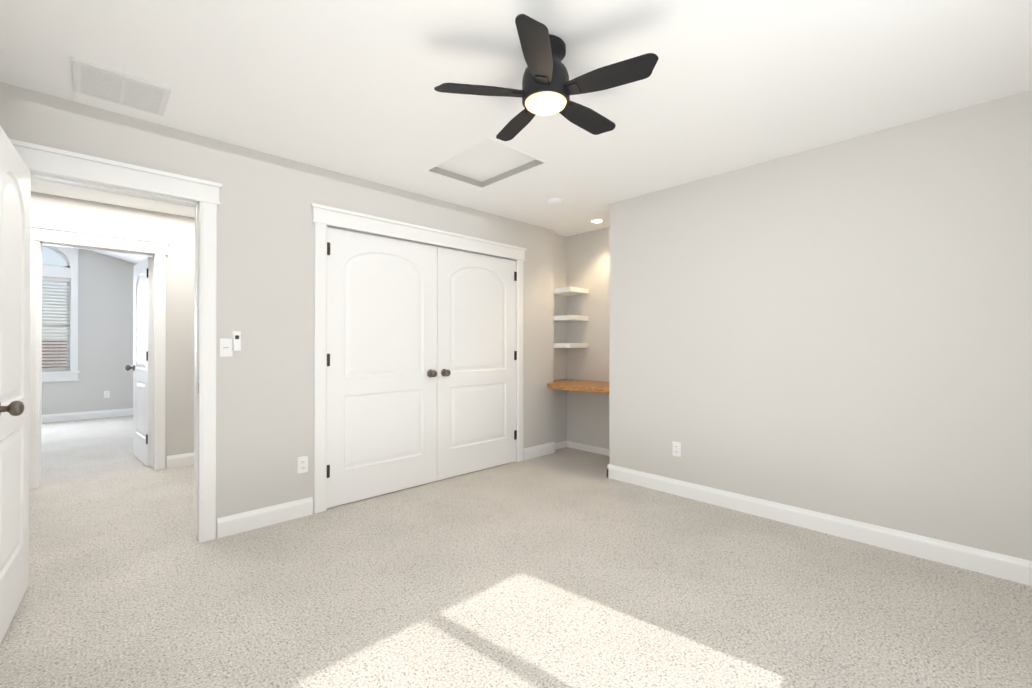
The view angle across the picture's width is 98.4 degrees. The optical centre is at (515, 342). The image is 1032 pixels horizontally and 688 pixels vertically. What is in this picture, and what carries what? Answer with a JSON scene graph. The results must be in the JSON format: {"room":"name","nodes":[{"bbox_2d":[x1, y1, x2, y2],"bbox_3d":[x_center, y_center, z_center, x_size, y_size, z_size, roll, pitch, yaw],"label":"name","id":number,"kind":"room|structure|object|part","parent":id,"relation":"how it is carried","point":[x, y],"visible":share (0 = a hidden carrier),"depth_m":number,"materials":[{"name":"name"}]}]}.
{"room":"empty bedroom","nodes":[
{"label":"empty bedroom","id":0,"kind":"room"},
{"bbox_2d":[42,246,135,414],"bbox_3d":[-7.255,-0.287,6.803,3.200,3.000,0.150,0,0,-44],"label":"wall","id":1,"kind":"structure","parent":0,"point":[105,318],"depth_m":7.21,"materials":[{"name":"white paint"}]},
{"bbox_2d":[42,245,79,381],"bbox_3d":[-7.316,-0.538,6.680,1.110,2.260,0.165,0,0,-44],"label":"window","id":2,"kind":"structure","parent":1,"relation":"in","point":[61,271],"depth_m":6.97,"materials":[{"name":"white wood"}]},
{"bbox_2d":[42,277,70,371],"bbox_3d":[-7.321,-0.283,6.684,0.892,1.446,0.050,0,0,-44],"label":"blinds","id":3,"kind":"object","parent":2,"relation":"attached to","point":[53,279],"visible":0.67,"depth_m":6.88,"materials":[{"name":"white plastic"}]},
{"bbox_2d":[42,408,132,422],"bbox_3d":[-7.194,1.153,6.740,3.150,0.118,0.016,0,0,-44],"label":"baseboard","id":4,"kind":"structure","parent":1,"relation":"attached to","point":[84,415],"depth_m":7.07,"materials":[{"name":"white wood"}]},
{"bbox_2d":[104,391,109,397],"bbox_3d":[-6.666,0.840,7.253,0.068,0.112,0.010,0,0,-44],"label":"outlet","id":5,"kind":"object","parent":1,"relation":"attached to","point":[106,394],"visible":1,"depth_m":7.25,"materials":[{"name":"white plastic"}]},
{"bbox_2d":[30,191,194,468],"bbox_3d":[-4.212,-0.302,3.528,3.350,3.000,0.150,0,0,-44],"label":"wall","id":6,"kind":"structure","parent":0,"point":[177,232],"depth_m":4.29,"materials":[{"name":"white paint"}]},
{"bbox_2d":[29,224,169,489],"bbox_3d":[-3.726,0.116,3.993,0.957,2.168,0.218,0,0,-44],"label":"door frame","id":7,"kind":"structure","parent":6,"relation":"attached to","point":[156,250],"depth_m":3.92,"materials":[{"name":"white wood"}]},
{"bbox_2d":[125,257,151,466],"bbox_3d":[-3.810,0.184,4.542,0.758,2.020,0.181,0,0,41],"label":"door","id":8,"kind":"structure","parent":6,"relation":"in","point":[142,370],"depth_m":4.46,"materials":[{"name":"painted wood"},{"name":"bronze"}]},
{"bbox_3d":[-4.045,0.265,4.747,0.068,0.068,0.181,0,0,41],"label":"knob","id":9,"kind":"part","parent":8,"relation":"part of","materials":[{"name":"grey metal"}]},
{"bbox_2d":[166,452,193,468],"bbox_3d":[-3.169,1.143,4.407,0.457,0.118,0.016,0,0,-44],"label":"baseboard","id":10,"kind":"structure","parent":6,"relation":"attached to","point":[180,460],"depth_m":4.31,"materials":[{"name":"white wood"}]},
{"bbox_2d":[86,249,151,263],"bbox_3d":[-5.759,-1.488,5.251,3.500,0.633,4.470,0,0,-44],"label":"ceiling","id":11,"kind":"structure","parent":0,"point":[134,258],"depth_m":7.09,"materials":[{"name":"white paint"}]},
{"bbox_2d":[0,82,553,537],"bbox_3d":[-1.176,-0.022,3.469,4.270,2.440,0.150,0,0,-44],"label":"wall","id":12,"kind":"structure","parent":0,"point":[264,398],"depth_m":2.93,"materials":[{"name":"white paint"}]},
{"bbox_2d":[0,126,30,643],"bbox_3d":[-2.162,0.173,1.893,0.181,2.020,0.724,0,0,-40],"label":"bedroom door","id":13,"kind":"structure","parent":12,"relation":"in","point":[15,189],"depth_m":1.92,"materials":[{"name":"painted wood"},{"name":"bronze"}]},
{"bbox_3d":[-1.974,0.252,1.667,0.181,0.068,0.068,0,0,-40],"label":"knob","id":14,"kind":"part","parent":13,"relation":"part of","materials":[{"name":"grey metal"}]},
{"bbox_2d":[9,139,221,542],"bbox_3d":[-2.211,0.109,2.474,0.938,2.168,0.218,0,0,-44],"label":"trim","id":15,"kind":"structure","parent":12,"relation":"attached to","point":[46,164],"depth_m":2.67,"materials":[{"name":"white wood"}]},
{"bbox_2d":[220,338,232,356],"bbox_3d":[-1.796,0.029,2.761,0.068,0.112,0.010,0,0,-44],"label":"light switch","id":16,"kind":"object","parent":12,"relation":"attached to","point":[226,345],"visible":1,"depth_m":2.76,"materials":[{"name":"white plastic"}]},
{"bbox_2d":[232,331,240,350],"bbox_3d":[-1.753,-0.010,2.795,0.048,0.124,0.022,0,0,-44],"label":"remote holder","id":17,"kind":"object","parent":12,"relation":"attached to","point":[236,340],"visible":1,"depth_m":2.79,"materials":[{"name":"white plastic"}]},
{"bbox_2d":[217,497,312,537],"bbox_3d":[-1.624,1.136,2.919,0.562,0.118,0.016,0,0,-44],"label":"baseboard","id":18,"kind":"structure","parent":12,"relation":"attached to","point":[262,517],"depth_m":2.89,"materials":[{"name":"white wood"}]},
{"bbox_2d":[297,456,307,473],"bbox_3d":[-1.470,0.841,3.072,0.068,0.112,0.010,0,0,-44],"label":"electrical outlet","id":19,"kind":"object","parent":12,"relation":"attached to","point":[302,464],"visible":1,"depth_m":3.07,"materials":[{"name":"white plastic"}]},
{"bbox_2d":[327,227,436,507],"bbox_3d":[-1.038,0.181,3.529,0.954,2.018,0.181,0,0,-44],"label":"closet door","id":20,"kind":"structure","parent":12,"relation":"in","point":[381,365],"depth_m":3.48,"materials":[{"name":"white wood"}]},
{"bbox_3d":[-0.743,0.261,3.812,0.068,0.068,0.181,0,0,-44],"label":"knob","id":21,"kind":"part","parent":20,"relation":"part of","materials":[{"name":"grey metal"}]},
{"bbox_2d":[311,203,525,513],"bbox_3d":[-0.729,0.116,3.898,2.110,2.168,0.218,0,0,-44],"label":"trim","id":22,"kind":"structure","parent":12,"relation":"attached to","point":[324,217],"depth_m":3.29,"materials":[{"name":"white wood"}]},
{"bbox_2d":[437,247,516,480],"bbox_3d":[-0.348,0.184,4.192,0.954,2.018,0.181,0,0,-44],"label":"closet door","id":23,"kind":"structure","parent":12,"relation":"in","point":[476,362],"depth_m":4.14,"materials":[{"name":"white wood"}]},
{"bbox_3d":[-0.642,0.262,3.909,0.068,0.068,0.181,0,0,-44],"label":"knob","id":24,"kind":"part","parent":23,"relation":"part of","materials":[{"name":"grey metal"}]},
{"bbox_2d":[523,442,555,459],"bbox_3d":[0.245,1.144,4.736,0.491,0.118,0.046,0,0,-44],"label":"baseboard","id":25,"kind":"structure","parent":12,"relation":"attached to","point":[548,448],"depth_m":4.71,"materials":[{"name":"white wood"}]},
{"bbox_2d":[0,415,1031,687],"bbox_3d":[-2.706,1.260,3.938,7.400,0.120,10.875,0,0,-44],"label":"floor","id":26,"kind":"structure","parent":0,"point":[566,567],"depth_m":2.10,"materials":[{"name":"carpet"}]},
{"bbox_2d":[0,0,1031,236],"bbox_3d":[-1.106,-1.323,2.284,7.400,0.150,6.255,0,0,-44],"label":"ceiling","id":27,"kind":"structure","parent":0,"point":[346,87],"depth_m":2.08,"materials":[{"name":"white paint"}]},
{"bbox_2d":[72,57,170,115],"bbox_3d":[-1.932,-1.242,2.187,0.345,0.013,0.340,0,0,-44],"label":"ceiling vent","id":28,"kind":"object","parent":27,"relation":"in","point":[104,83],"visible":0.98,"depth_m":2.17,"materials":[{"name":"white metal"}]},
{"bbox_2d":[428,160,542,186],"bbox_3d":[-0.221,-1.267,3.145,0.510,0.044,0.680,0,0,-44],"label":"liner","id":29,"kind":"object","parent":27,"relation":"attached to","point":[519,169],"visible":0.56,"depth_m":3.35,"materials":[{"name":"grey paint"}]},
{"bbox_2d":[436,140,535,181],"bbox_3d":[-0.221,-1.301,3.145,0.550,0.025,0.720,0,0,-44],"label":"panel","id":30,"kind":"object","parent":29,"relation":"on","point":[485,160],"visible":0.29,"depth_m":3.17,"materials":[{"name":"white paint"}]},
{"bbox_2d":[425,138,546,188],"bbox_3d":[-0.221,-1.242,3.144,0.538,0.004,0.708,0,0,-44],"label":"trim","id":31,"kind":"structure","parent":27,"relation":"attached to","point":[478,143],"depth_m":3.06,"materials":[{"name":"white"}]},
{"bbox_2d":[434,14,658,140],"bbox_3d":[0.156,-1.117,1.902,0.859,0.264,0.886,0,0,-44],"label":"fan","id":32,"kind":"object","parent":27,"relation":"attached to","point":[549,87],"visible":1,"depth_m":1.80,"materials":[{"name":"black metal"}]},
{"bbox_3d":[-0.137,-1.045,1.855,0.324,0.030,0.278,0,0,-44],"label":"fan blade","id":33,"kind":"part","parent":32,"relation":"part of","materials":[{"name":"black wood"}]},
{"bbox_3d":[0.019,-1.043,2.126,0.185,0.030,0.373,0,0,-44],"label":"fan blade","id":34,"kind":"part","parent":32,"relation":"part of","materials":[{"name":"black wood"}]},
{"bbox_3d":[0.074,-1.046,1.618,0.347,0.030,0.261,0,0,-44],"label":"fan blade","id":35,"kind":"part","parent":32,"relation":"part of","materials":[{"name":"black"}]},
{"bbox_3d":[0.320,-1.044,2.068,0.390,0.030,0.107,0,0,-44],"label":"fan blade","id":36,"kind":"part","parent":32,"relation":"part of","materials":[{"name":"black wood"}]},
{"bbox_3d":[0.367,-1.045,1.757,0.177,0.030,0.386,0,0,-44],"label":"fan blade","id":37,"kind":"part","parent":32,"relation":"part of","materials":[{"name":"black wood"}]},
{"bbox_2d":[547,197,561,204],"bbox_3d":[0.335,-1.222,3.858,0.132,0.037,0.132,0,0,-44],"label":"smoke detector","id":38,"kind":"object","parent":27,"relation":"attached to","point":[554,201],"visible":1,"depth_m":3.82,"materials":[{"name":"white plastic"}]},
{"bbox_2d":[589,219,604,222],"bbox_3d":[0.822,-1.234,4.520,0.156,0.008,0.156,0,0,-44],"label":"recessed light","id":39,"kind":"object","parent":27,"relation":"in","point":[596,220],"visible":1,"depth_m":4.51,"materials":[{"name":"white plastic"}]},
{"bbox_2d":[554,234,565,442],"bbox_3d":[0.039,-0.015,5.107,0.840,2.440,0.660,0,0,-44],"label":"wall","id":40,"kind":"structure","parent":0,"point":[559,240],"depth_m":5.10,"materials":[{"name":"white paint"}]},
{"bbox_2d":[554,343,588,347],"bbox_3d":[0.584,0.030,4.951,0.318,0.052,0.319,0,0,-44],"label":"shelf","id":41,"kind":"object","parent":40,"relation":"attached to","point":[571,345],"visible":0.79,"depth_m":4.82,"materials":[{"name":"white wood"}]},
{"bbox_2d":[554,315,588,321],"bbox_3d":[0.584,-0.270,4.952,0.318,0.052,0.319,0,0,-44],"label":"shelf","id":42,"kind":"object","parent":40,"relation":"attached to","point":[566,318],"visible":0.79,"depth_m":4.84,"materials":[{"name":"white wood"}]},
{"bbox_2d":[554,287,588,295],"bbox_3d":[0.584,-0.570,4.953,0.318,0.052,0.319,0,0,-44],"label":"shelf","id":43,"kind":"object","parent":40,"relation":"attached to","point":[567,291],"visible":0.77,"depth_m":4.85,"materials":[{"name":"white wood"}]},
{"bbox_2d":[566,227,608,448],"bbox_3d":[1.759,-0.020,4.060,0.140,2.440,4.555,0,0,-44],"label":"wall","id":44,"kind":"structure","parent":0,"point":[581,260],"depth_m":4.94,"materials":[{"name":"white paint"}]},
{"bbox_2d":[547,379,608,393],"bbox_3d":[0.707,0.442,4.569,0.666,0.048,1.036,0,0,-44],"label":"desk","id":45,"kind":"object","parent":44,"relation":"attached to","point":[583,386],"visible":0.81,"depth_m":4.39,"materials":[{"name":"brown wood"}]},
{"bbox_2d":[556,441,608,455],"bbox_3d":[0.833,1.169,4.686,0.320,0.068,1.040,0,0,-44],"label":"baseboard","id":46,"kind":"structure","parent":44,"relation":"attached to","point":[588,448],"depth_m":4.98,"materials":[{"name":"white wood"}]},
{"bbox_2d":[609,90,1031,560],"bbox_3d":[2.059,-0.024,3.169,0.660,2.440,2.855,0,0,-44],"label":"wall","id":47,"kind":"structure","parent":0,"point":[842,329],"depth_m":2.71,"materials":[{"name":"white paint"}]},
{"bbox_2d":[672,441,680,456],"bbox_3d":[1.265,0.838,3.509,0.010,0.112,0.068,0,0,-44],"label":"electrical outlet","id":48,"kind":"object","parent":47,"relation":"attached to","point":[676,448],"visible":1,"depth_m":3.50,"materials":[{"name":"white plastic"}]},
{"bbox_2d":[607,464,1031,585],"bbox_3d":[1.800,1.136,2.947,0.016,0.118,2.841,0,0,-44],"label":"baseboard","id":49,"kind":"structure","parent":47,"relation":"attached to","point":[1011,568],"depth_m":2.70,"materials":[{"name":"white wood"}]},
{"label":"outside","id":50,"kind":"structure","parent":0,"visible":0},
{"bbox_3d":[-13.720,4.347,14.376,120.000,0.200,120.000,0,0,-44],"label":"ground","id":51,"kind":"structure","parent":50,"visible":0},
{"bbox_2d":[42,341,66,367],"bbox_3d":[-18.626,2.082,16.607,15.200,4.350,11.200,0,0,-44],"label":"house","id":52,"kind":"structure","parent":51,"relation":"on","point":[54,354],"depth_m":16.36,"materials":[{"name":"beige"}]}
]}

